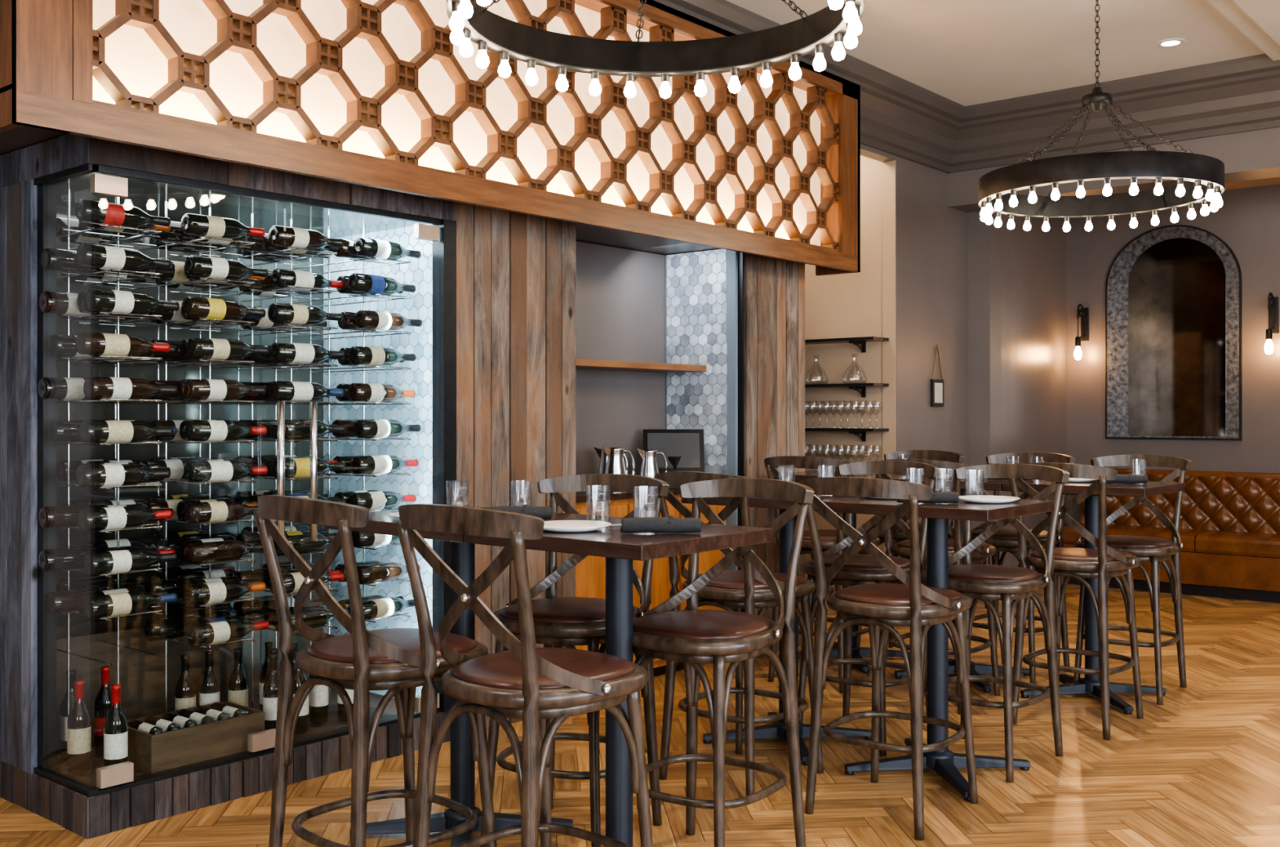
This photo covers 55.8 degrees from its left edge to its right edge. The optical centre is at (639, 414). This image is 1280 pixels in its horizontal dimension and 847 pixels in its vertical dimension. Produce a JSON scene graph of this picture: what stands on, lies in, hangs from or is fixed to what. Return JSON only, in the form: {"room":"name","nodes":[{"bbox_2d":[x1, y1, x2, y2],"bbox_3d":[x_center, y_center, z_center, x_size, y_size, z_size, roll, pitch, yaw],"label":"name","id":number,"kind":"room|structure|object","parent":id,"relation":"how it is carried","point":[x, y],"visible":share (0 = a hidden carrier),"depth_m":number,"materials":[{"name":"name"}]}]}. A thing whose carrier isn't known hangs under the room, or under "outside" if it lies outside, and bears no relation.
{"room":"bar","nodes":[
{"label":"bar","id":0,"kind":"room"},
{"bbox_2d":[0,124,968,556],"bbox_3d":[-0.220,-0.375,6.634,1.100,3.490,6.870,0,0,40],"label":"wall","id":1,"kind":"structure","parent":0,"point":[931,236],"depth_m":8.37,"materials":[{"name":"paint"}]},
{"bbox_2d":[0,0,860,275],"bbox_3d":[-0.354,-1.390,5.380,0.290,1.100,4.780,0,0,40],"label":"decorative lattice panel","id":2,"kind":"object","parent":1,"relation":"attached to","point":[380,94],"visible":0.89,"depth_m":4.88,"materials":[{"name":"brown wood"}]},
{"bbox_2d":[665,248,737,569],"bbox_3d":[0.320,0.220,6.909,0.570,2.300,0.024,0,0,40],"label":"tile","id":3,"kind":"structure","parent":1,"relation":"attached to","point":[701,287],"depth_m":6.84,"materials":[{"name":"tile"}]},
{"bbox_2d":[653,0,853,78],"bbox_3d":[-0.376,-2.033,5.404,0.250,0.175,4.790,0,0,40],"label":"trim","id":4,"kind":"structure","parent":1,"relation":"attached to","point":[727,15],"depth_m":6.29,"materials":[{"name":"paint"}]},
{"bbox_2d":[843,57,964,173],"bbox_3d":[1.735,-1.925,7.902,0.250,0.390,1.750,0,0,40],"label":"trim","id":5,"kind":"structure","parent":1,"relation":"attached to","point":[901,117],"depth_m":7.90,"materials":[{"name":"paint"}]},
{"bbox_2d":[930,344,943,406],"bbox_3d":[2.093,-0.277,8.502,0.022,0.434,0.170,0,0,40],"label":"frame","id":6,"kind":"object","parent":1,"relation":"attached to","point":[936,384],"visible":1,"depth_m":8.48,"materials":[{"name":"metal"}]},
{"bbox_2d":[946,53,1279,173],"bbox_3d":[4.835,-1.925,6.264,7.100,0.390,0.250,0,0,40],"label":"trim","id":7,"kind":"structure","parent":1,"relation":"attached to","point":[1238,95],"depth_m":7.69,"materials":[{"name":"paint"}]},
{"bbox_2d":[456,201,575,729],"bbox_3d":[-0.769,0.220,5.593,0.605,2.300,0.750,0,0,40],"label":"wood panel","id":8,"kind":"object","parent":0,"point":[516,272],"depth_m":5.37,"materials":[{"name":"brown wood"}]},
{"bbox_2d":[575,240,665,475],"bbox_3d":[-0.302,0.220,6.560,0.070,2.300,1.310,0,0,40],"label":"wall","id":9,"kind":"structure","parent":0,"point":[620,292],"depth_m":6.72,"materials":[{"name":"paint"}]},
{"bbox_2d":[575,358,706,372],"bbox_3d":[-0.155,-0.263,6.435,0.305,0.035,1.290,0,0,40],"label":"niche shelf","id":10,"kind":"object","parent":9,"relation":"attached to","point":[592,364],"visible":0.56,"depth_m":6.42,"materials":[{"name":"brown wood"}]},
{"bbox_2d":[0,583,1279,846],"bbox_3d":[1.604,1.420,3.292,8.400,0.100,13.700,0,0,40],"label":"floor","id":11,"kind":"structure","parent":0,"point":[1201,766],"depth_m":4.55,"materials":[{"name":"brown wood"}]},
{"bbox_2d":[0,133,456,838],"bbox_3d":[-1.613,0.220,4.778,0.968,2.300,1.564,0,0,40],"label":"wine cabinet","id":12,"kind":"object","parent":11,"relation":"on","point":[186,340],"visible":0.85,"depth_m":4.52,"materials":[{"name":"black wood"}]},
{"bbox_2d":[253,494,497,846],"bbox_3d":[-0.711,0.788,3.252,0.497,1.166,0.580,0,0,43],"label":"bar stool","id":13,"kind":"object","parent":11,"relation":"on","point":[362,660],"visible":0.87,"depth_m":3.14,"materials":[{"name":"brown wood"}]},
{"bbox_2d":[324,505,599,846],"bbox_3d":[-0.580,0.850,3.946,0.676,1.040,0.600,0,0,40],"label":"pub table","id":14,"kind":"object","parent":11,"relation":"on","point":[462,553],"visible":0.44,"depth_m":3.91,"materials":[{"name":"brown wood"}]},
{"bbox_2d":[388,511,399,518],"bbox_3d":[-0.675,0.320,3.818,0.236,0.018,0.236,0,0,40],"label":"dinner plate","id":15,"kind":"object","parent":14,"relation":"on","point":[396,514],"visible":0.06,"depth_m":3.81,"materials":[{"name":"white ceramic"}]},
{"bbox_2d":[445,480,469,504],"bbox_3d":[-0.607,0.274,4.022,0.079,0.110,0.079,0,0,40],"label":"water tumbler","id":16,"kind":"object","parent":14,"relation":"on","point":[468,495],"visible":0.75,"depth_m":4.02,"materials":[{"name":"clear glass"}]},
{"bbox_2d":[483,503,551,519],"bbox_3d":[-0.401,0.303,3.754,0.250,0.051,0.047,0,0,-11],"label":"roll","id":17,"kind":"object","parent":14,"relation":"on","point":[543,512],"visible":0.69,"depth_m":3.75,"materials":[{"name":"fabric"}]},
{"bbox_2d":[509,480,533,506],"bbox_3d":[-0.393,0.274,3.998,0.079,0.110,0.079,0,0,40],"label":"water tumbler","id":18,"kind":"object","parent":14,"relation":"on","point":[510,487],"visible":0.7,"depth_m":4.00,"materials":[{"name":"clear glass"}]},
{"bbox_2d":[395,503,653,846],"bbox_3d":[-0.273,0.788,2.961,0.497,1.166,0.580,0,0,40],"label":"bar stool","id":19,"kind":"object","parent":11,"relation":"on","point":[543,687],"visible":1,"depth_m":2.84,"materials":[{"name":"brown wood"}]},
{"bbox_2d":[480,473,669,846],"bbox_3d":[-0.208,0.788,3.938,0.497,1.166,0.580,0,0,23],"label":"bar stool","id":20,"kind":"object","parent":11,"relation":"on","point":[567,622],"visible":0.52,"depth_m":4.00,"materials":[{"name":"brown wood"}]},
{"bbox_2d":[463,515,773,846],"bbox_3d":[-0.060,0.850,3.507,0.676,1.040,0.600,0,0,40],"label":"pub table","id":21,"kind":"object","parent":11,"relation":"on","point":[620,549],"visible":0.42,"depth_m":3.47,"materials":[{"name":"brown wood"}]},
{"bbox_2d":[543,520,611,532],"bbox_3d":[-0.198,0.320,3.453,0.236,0.018,0.236,0,0,40],"label":"dinner plate","id":22,"kind":"object","parent":21,"relation":"on","point":[561,526],"visible":0.93,"depth_m":3.50,"materials":[{"name":"white ceramic"}]},
{"bbox_2d":[586,484,610,521],"bbox_3d":[-0.128,0.274,3.722,0.079,0.110,0.079,0,0,40],"label":"water tumbler","id":23,"kind":"object","parent":21,"relation":"on","point":[587,500],"visible":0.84,"depth_m":3.72,"materials":[{"name":"clear glass"}]},
{"bbox_2d":[632,485,658,517],"bbox_3d":[0.018,0.274,3.677,0.079,0.110,0.079,0,0,40],"label":"water tumbler","id":24,"kind":"object","parent":21,"relation":"on","point":[637,486],"visible":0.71,"depth_m":3.68,"materials":[{"name":"clear glass"}]},
{"bbox_2d":[610,515,701,533],"bbox_3d":[0.044,0.303,3.353,0.250,0.051,0.047,0,0,-3],"label":"roll","id":25,"kind":"object","parent":21,"relation":"on","point":[670,524],"visible":1,"depth_m":3.34,"materials":[{"name":"fabric"}]},
{"bbox_2d":[575,487,726,675],"bbox_3d":[-0.090,0.880,6.373,0.475,0.980,1.280,0,0,40],"label":"cabinet","id":26,"kind":"object","parent":11,"relation":"on","point":[590,572],"depth_m":6.10,"materials":[{"name":"brown wood"}]},
{"bbox_2d":[593,446,628,474],"bbox_3d":[-0.154,0.280,6.434,0.139,0.220,0.139,0,0,28],"label":"pitcher","id":27,"kind":"object","parent":26,"relation":"on","point":[601,452],"visible":0.34,"depth_m":6.40,"materials":[{"name":"silver metal"}]},
{"bbox_2d":[602,445,635,475],"bbox_3d":[-0.111,0.275,6.244,0.146,0.231,0.146,0,0,11],"label":"pitcher","id":28,"kind":"object","parent":26,"relation":"on","point":[615,462],"visible":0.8,"depth_m":6.20,"materials":[{"name":"silver metal"}]},
{"bbox_2d":[637,448,667,478],"bbox_3d":[0.066,0.283,6.420,0.135,0.214,0.135,0,0,16],"label":"pitcher","id":29,"kind":"object","parent":26,"relation":"on","point":[649,466],"visible":0.66,"depth_m":6.38,"materials":[{"name":"silver metal"}]},
{"bbox_2d":[643,429,704,472],"bbox_3d":[0.187,0.235,6.659,0.340,0.309,0.273,0,0,0],"label":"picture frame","id":30,"kind":"object","parent":26,"relation":"on","point":[683,450],"visible":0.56,"depth_m":6.71,"materials":[{"name":"black plastic"}]},
{"bbox_2d":[631,477,813,846],"bbox_3d":[0.215,0.788,3.667,0.497,1.166,0.580,0,0,36],"label":"bar stool","id":31,"kind":"object","parent":11,"relation":"on","point":[694,637],"visible":0.85,"depth_m":3.69,"materials":[{"name":"brown wood"}]},
{"bbox_2d":[654,471,823,795],"bbox_3d":[0.372,0.788,4.563,0.497,1.166,0.580,0,0,42],"label":"bar stool","id":32,"kind":"object","parent":11,"relation":"on","point":[734,590],"visible":0.47,"depth_m":4.44,"materials":[{"name":"brown wood"}]},
{"bbox_2d":[737,251,804,657],"bbox_3d":[0.397,0.220,7.282,1.005,2.300,0.643,0,0,40],"label":"pier","id":33,"kind":"object","parent":11,"relation":"on","point":[771,291],"depth_m":6.93,"materials":[{"name":"brown wood"}]},
{"bbox_2d":[681,494,871,764],"bbox_3d":[0.624,0.850,5.076,0.676,1.040,0.600,0,0,40],"label":"pub table","id":34,"kind":"object","parent":11,"relation":"on","point":[778,729],"visible":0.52,"depth_m":5.04,"materials":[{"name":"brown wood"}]},
{"bbox_2d":[764,455,879,693],"bbox_3d":[0.957,0.788,6.242,0.497,1.166,0.580,0,0,37],"label":"bar stool","id":35,"kind":"object","parent":11,"relation":"on","point":[828,538],"visible":0.23,"depth_m":6.07,"materials":[{"name":"brown wood"}]},
{"bbox_2d":[773,470,910,672],"bbox_3d":[1.171,0.850,6.761,0.676,1.040,0.600,0,0,40],"label":"pub table","id":36,"kind":"object","parent":11,"relation":"on","point":[857,651],"visible":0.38,"depth_m":6.73,"materials":[{"name":"brown wood"}]},
{"bbox_2d":[798,460,940,755],"bbox_3d":[0.978,0.788,5.189,0.497,1.166,0.580,0,0,37],"label":"bar stool","id":37,"kind":"object","parent":11,"relation":"on","point":[860,568],"visible":0.44,"depth_m":5.20,"materials":[{"name":"brown wood"}]},
{"bbox_2d":[798,476,977,839],"bbox_3d":[0.867,0.788,4.184,0.497,1.166,0.580,0,0,38],"label":"bar stool","id":38,"kind":"object","parent":11,"relation":"on","point":[912,603],"visible":0.98,"depth_m":4.07,"materials":[{"name":"brown wood"}]},
{"bbox_2d":[855,449,964,647],"bbox_3d":[1.521,0.788,6.838,0.497,1.166,0.580,0,0,37],"label":"bar stool","id":39,"kind":"object","parent":11,"relation":"on","point":[937,455],"visible":0.11,"depth_m":6.98,"materials":[{"name":"brown wood"}]},
{"bbox_2d":[875,458,999,714],"bbox_3d":[1.432,0.788,5.814,0.497,1.166,0.580,0,0,38],"label":"bar stool","id":40,"kind":"object","parent":11,"relation":"on","point":[982,553],"visible":0.35,"depth_m":5.73,"materials":[{"name":"brown wood"}]},
{"bbox_2d":[822,496,1053,800],"bbox_3d":[1.143,0.850,4.637,0.676,1.040,0.600,0,0,40],"label":"pub table","id":41,"kind":"object","parent":11,"relation":"on","point":[946,762],"visible":0.84,"depth_m":4.60,"materials":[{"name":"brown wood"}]},
{"bbox_2d":[866,496,895,498],"bbox_3d":[0.983,0.320,4.773,0.236,0.018,0.236,0,0,40],"label":"dinner plate","id":42,"kind":"object","parent":41,"relation":"on","point":[866,496],"visible":0.16,"depth_m":4.70,"materials":[{"name":"white ceramic"}]},
{"bbox_2d":[905,467,924,484],"bbox_3d":[1.125,0.274,4.941,0.079,0.110,0.079,0,0,40],"label":"water tumbler","id":43,"kind":"object","parent":41,"relation":"on","point":[905,468],"visible":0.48,"depth_m":4.94,"materials":[{"name":"clear glass"}]},
{"bbox_2d":[897,489,959,502],"bbox_3d":[1.056,0.303,4.491,0.250,0.051,0.047,0,0,6],"label":"roll","id":44,"kind":"object","parent":41,"relation":"on","point":[936,496],"visible":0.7,"depth_m":4.47,"materials":[{"name":"fabric"}]},
{"bbox_2d":[934,468,954,492],"bbox_3d":[1.235,0.274,4.901,0.079,0.110,0.079,0,0,40],"label":"water tumbler","id":45,"kind":"object","parent":41,"relation":"on","point":[940,468],"visible":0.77,"depth_m":4.90,"materials":[{"name":"clear glass"}]},
{"bbox_2d":[964,469,984,494],"bbox_3d":[1.329,0.274,4.795,0.079,0.110,0.079,0,0,40],"label":"water tumbler","id":46,"kind":"object","parent":41,"relation":"on","point":[965,469],"visible":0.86,"depth_m":4.80,"materials":[{"name":"clear glass"}]},
{"bbox_2d":[959,494,1020,502],"bbox_3d":[1.313,0.320,4.559,0.236,0.018,0.236,0,0,40],"label":"dinner plate","id":47,"kind":"object","parent":41,"relation":"on","point":[973,498],"visible":0.96,"depth_m":4.53,"materials":[{"name":"white ceramic"}]},
{"bbox_2d":[890,475,1029,692],"bbox_3d":[1.690,0.850,6.322,0.676,1.040,0.600,0,0,40],"label":"pub table","id":48,"kind":"object","parent":11,"relation":"on","point":[976,668],"visible":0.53,"depth_m":6.22,"materials":[{"name":"brown wood"}]},
{"bbox_2d":[922,473,951,478],"bbox_3d":[1.567,0.320,6.270,0.236,0.018,0.236,0,0,40],"label":"dinner plate","id":49,"kind":"object","parent":48,"relation":"on","point":[941,475],"visible":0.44,"depth_m":6.26,"materials":[{"name":"white ceramic"}]},
{"bbox_2d":[986,478,1033,479],"bbox_3d":[1.852,0.303,6.085,0.250,0.051,0.047,0,0,12],"label":"roll","id":50,"kind":"object","parent":48,"relation":"on","point":[987,478],"visible":0.13,"depth_m":6.08,"materials":[{"name":"fabric"}]},
{"bbox_2d":[920,463,1070,782],"bbox_3d":[1.400,0.788,4.833,0.497,1.166,0.580,0,0,40],"label":"bar stool","id":51,"kind":"object","parent":11,"relation":"on","point":[985,583],"visible":0.73,"depth_m":4.83,"materials":[{"name":"brown wood"}]},
{"bbox_2d":[971,451,1075,683],"bbox_3d":[1.997,0.788,6.423,0.497,1.166,0.580,0,0,39],"label":"bar stool","id":52,"kind":"object","parent":11,"relation":"on","point":[1005,540],"visible":0.31,"depth_m":6.43,"materials":[{"name":"brown wood"}]},
{"bbox_2d":[1008,462,1143,739],"bbox_3d":[1.943,0.788,5.382,0.497,1.166,0.580,0,0,40],"label":"bar stool","id":53,"kind":"object","parent":11,"relation":"on","point":[1104,562],"visible":0.82,"depth_m":5.24,"materials":[{"name":"brown wood"}]},
{"bbox_2d":[1001,479,1185,714],"bbox_3d":[2.209,0.850,5.884,0.676,1.040,0.600,0,0,40],"label":"pub table","id":54,"kind":"object","parent":11,"relation":"on","point":[1091,683],"visible":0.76,"depth_m":5.84,"materials":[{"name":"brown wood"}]},
{"bbox_2d":[1068,477,1097,481],"bbox_3d":[2.160,0.320,5.965,0.236,0.018,0.236,0,0,40],"label":"dinner plate","id":55,"kind":"object","parent":54,"relation":"on","point":[1070,479],"visible":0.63,"depth_m":5.88,"materials":[{"name":"white ceramic"}]},
{"bbox_2d":[1106,472,1147,483],"bbox_3d":[2.296,0.303,5.771,0.250,0.051,0.047,0,0,0],"label":"roll","id":56,"kind":"object","parent":54,"relation":"on","point":[1121,478],"visible":0.73,"depth_m":5.75,"materials":[{"name":"fabric"}]},
{"bbox_2d":[1131,458,1147,475],"bbox_3d":[2.460,0.274,5.947,0.079,0.110,0.079,0,0,40],"label":"water tumbler","id":57,"kind":"object","parent":54,"relation":"on","point":[1131,459],"visible":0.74,"depth_m":5.94,"materials":[{"name":"clear glass"}]},
{"bbox_2d":[1073,453,1192,704],"bbox_3d":[2.453,0.788,6.037,0.497,1.166,0.580,0,0,36],"label":"bar stool","id":58,"kind":"object","parent":11,"relation":"on","point":[1156,550],"visible":0.55,"depth_m":6.04,"materials":[{"name":"brown wood"}]},
{"bbox_2d":[1062,468,1279,603],"bbox_3d":[6.012,0.906,7.966,6.300,0.927,0.630,0,0,40],"label":"banquette","id":59,"kind":"object","parent":11,"relation":"on","point":[1229,527],"visible":0.68,"depth_m":9.23,"materials":[{"name":"brown leather"}]},
{"bbox_2d":[804,155,895,612],"bbox_3d":[1.322,-0.375,8.461,1.096,3.490,0.108,0,0,40],"label":"wall","id":60,"kind":"structure","parent":0,"point":[862,304],"depth_m":8.25,"materials":[{"name":"beige paint"}]},
{"bbox_2d":[804,336,888,352],"bbox_3d":[1.246,-0.470,8.315,0.930,0.090,0.210,0,0,40],"label":"shelf","id":61,"kind":"object","parent":60,"relation":"attached to","point":[855,340],"visible":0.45,"depth_m":8.13,"materials":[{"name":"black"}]},
{"bbox_2d":[804,382,888,396],"bbox_3d":[1.246,-0.165,8.315,0.930,0.090,0.210,0,0,40],"label":"shelf","id":62,"kind":"object","parent":60,"relation":"attached to","point":[855,386],"visible":0.52,"depth_m":8.13,"materials":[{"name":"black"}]},
{"bbox_2d":[804,427,888,440],"bbox_3d":[1.246,0.135,8.315,0.930,0.090,0.210,0,0,40],"label":"shelf","id":63,"kind":"object","parent":60,"relation":"attached to","point":[855,431],"visible":0.52,"depth_m":8.11,"materials":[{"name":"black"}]},
{"bbox_2d":[807,400,882,427],"bbox_3d":[1.261,-0.004,8.302,0.850,0.185,0.170,0,0,40],"label":"glasses","id":64,"kind":"object","parent":63,"relation":"on","point":[860,400],"visible":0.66,"depth_m":8.16,"materials":[{"name":"clear glass"}]},
{"bbox_3d":[1.246,0.435,8.315,0.930,0.090,0.210,0,0,40],"label":"shelf","id":65,"kind":"object","parent":60,"relation":"attached to","visible":0},
{"bbox_2d":[807,444,853,459],"label":"glasses","id":66,"kind":"object","parent":65,"relation":"on","point":[842,451],"depth_m":8.30,"materials":[{"name":"clear glass"}]},
{"bbox_2d":[848,444,867,460],"label":"glasses","id":67,"kind":"object","parent":65,"relation":"on","point":[860,445],"depth_m":8.15,"materials":[{"name":"clear glass"}]},
{"bbox_2d":[726,0,1265,106],"bbox_3d":[1.604,-2.170,3.292,8.400,0.100,13.700,0,0,40],"label":"ceiling","id":68,"kind":"structure","parent":0,"point":[964,52],"depth_m":6.83,"materials":[{"name":"paint"}]},
{"bbox_2d":[446,0,864,98],"bbox_3d":[0.043,-1.586,3.459,1.179,1.066,1.179,0,0,38],"label":"ring chandelier","id":69,"kind":"object","parent":68,"relation":"hanging from","point":[469,21],"visible":1,"depth_m":3.90,"materials":[{"name":"metal"}]},
{"bbox_2d":[977,0,1224,231],"bbox_3d":[2.253,-1.551,5.951,1.129,1.136,1.129,0,0,13],"label":"ring chandelier","id":70,"kind":"object","parent":68,"relation":"hanging from","point":[1206,174],"visible":1,"depth_m":5.75,"materials":[{"name":"metal"}]},
{"bbox_2d":[1155,38,1185,47],"bbox_3d":[3.020,-2.116,6.874,0.150,0.005,0.150,0,0,40],"label":"recessed light","id":71,"kind":"object","parent":68,"relation":"in","point":[1170,42],"visible":1,"depth_m":6.88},
{"bbox_2d":[1207,0,1279,60],"bbox_3d":[0.277,-2.075,2.745,0.320,0.090,10.950,0,0,40],"label":"trim","id":72,"kind":"structure","parent":68,"relation":"attached to","point":[1259,20],"depth_m":6.25,"materials":[{"name":"beige paint"}]},
{"bbox_2d":[968,211,1066,601],"bbox_3d":[3.072,-0.200,9.623,0.270,3.140,1.935,0,0,40],"label":"wall","id":73,"kind":"structure","parent":0,"point":[1017,277],"depth_m":9.25,"materials":[{"name":"paint"}]},
{"bbox_2d":[947,127,1279,212],"bbox_3d":[5.022,-1.805,6.485,7.100,0.630,0.330,0,0,40],"label":"beam","id":74,"kind":"structure","parent":0,"point":[1253,154],"depth_m":7.59,"materials":[{"name":"paint"}]},
{"bbox_2d":[1066,183,1279,524],"bbox_3d":[5.993,-0.375,8.486,8.400,3.490,0.100,0,0,40],"label":"wall","id":75,"kind":"structure","parent":0,"point":[1247,220],"depth_m":9.65,"materials":[{"name":"paint"}]},
{"bbox_2d":[1074,303,1088,359],"bbox_3d":[3.726,-0.700,10.204,0.064,0.479,0.202,0,0,40],"label":"wall sconce","id":76,"kind":"object","parent":75,"relation":"attached to","point":[1083,313],"visible":1,"depth_m":10.24,"materials":[{"name":"metal"}]},
{"bbox_2d":[1105,224,1242,439],"bbox_3d":[4.317,-0.670,9.811,1.050,1.740,0.038,0,0,40],"label":"arched mirror","id":77,"kind":"object","parent":75,"relation":"attached to","point":[1174,293],"visible":1,"depth_m":9.78,"materials":[{"name":"mirror"}]},
{"bbox_2d":[1264,292,1278,354],"bbox_3d":[4.842,-0.700,9.262,0.064,0.479,0.202,0,0,40],"label":"wall sconce","id":78,"kind":"object","parent":75,"relation":"attached to","point":[1273,304],"visible":1,"depth_m":9.28,"materials":[{"name":"metal"}]},
{"bbox_2d":[1224,177,1279,190],"bbox_3d":[5.756,-1.805,7.354,7.100,0.050,1.935,0,0,40],"label":"beam","id":79,"kind":"structure","parent":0,"point":[1274,180],"depth_m":9.29,"materials":[{"name":"brown wood"}]}
]}

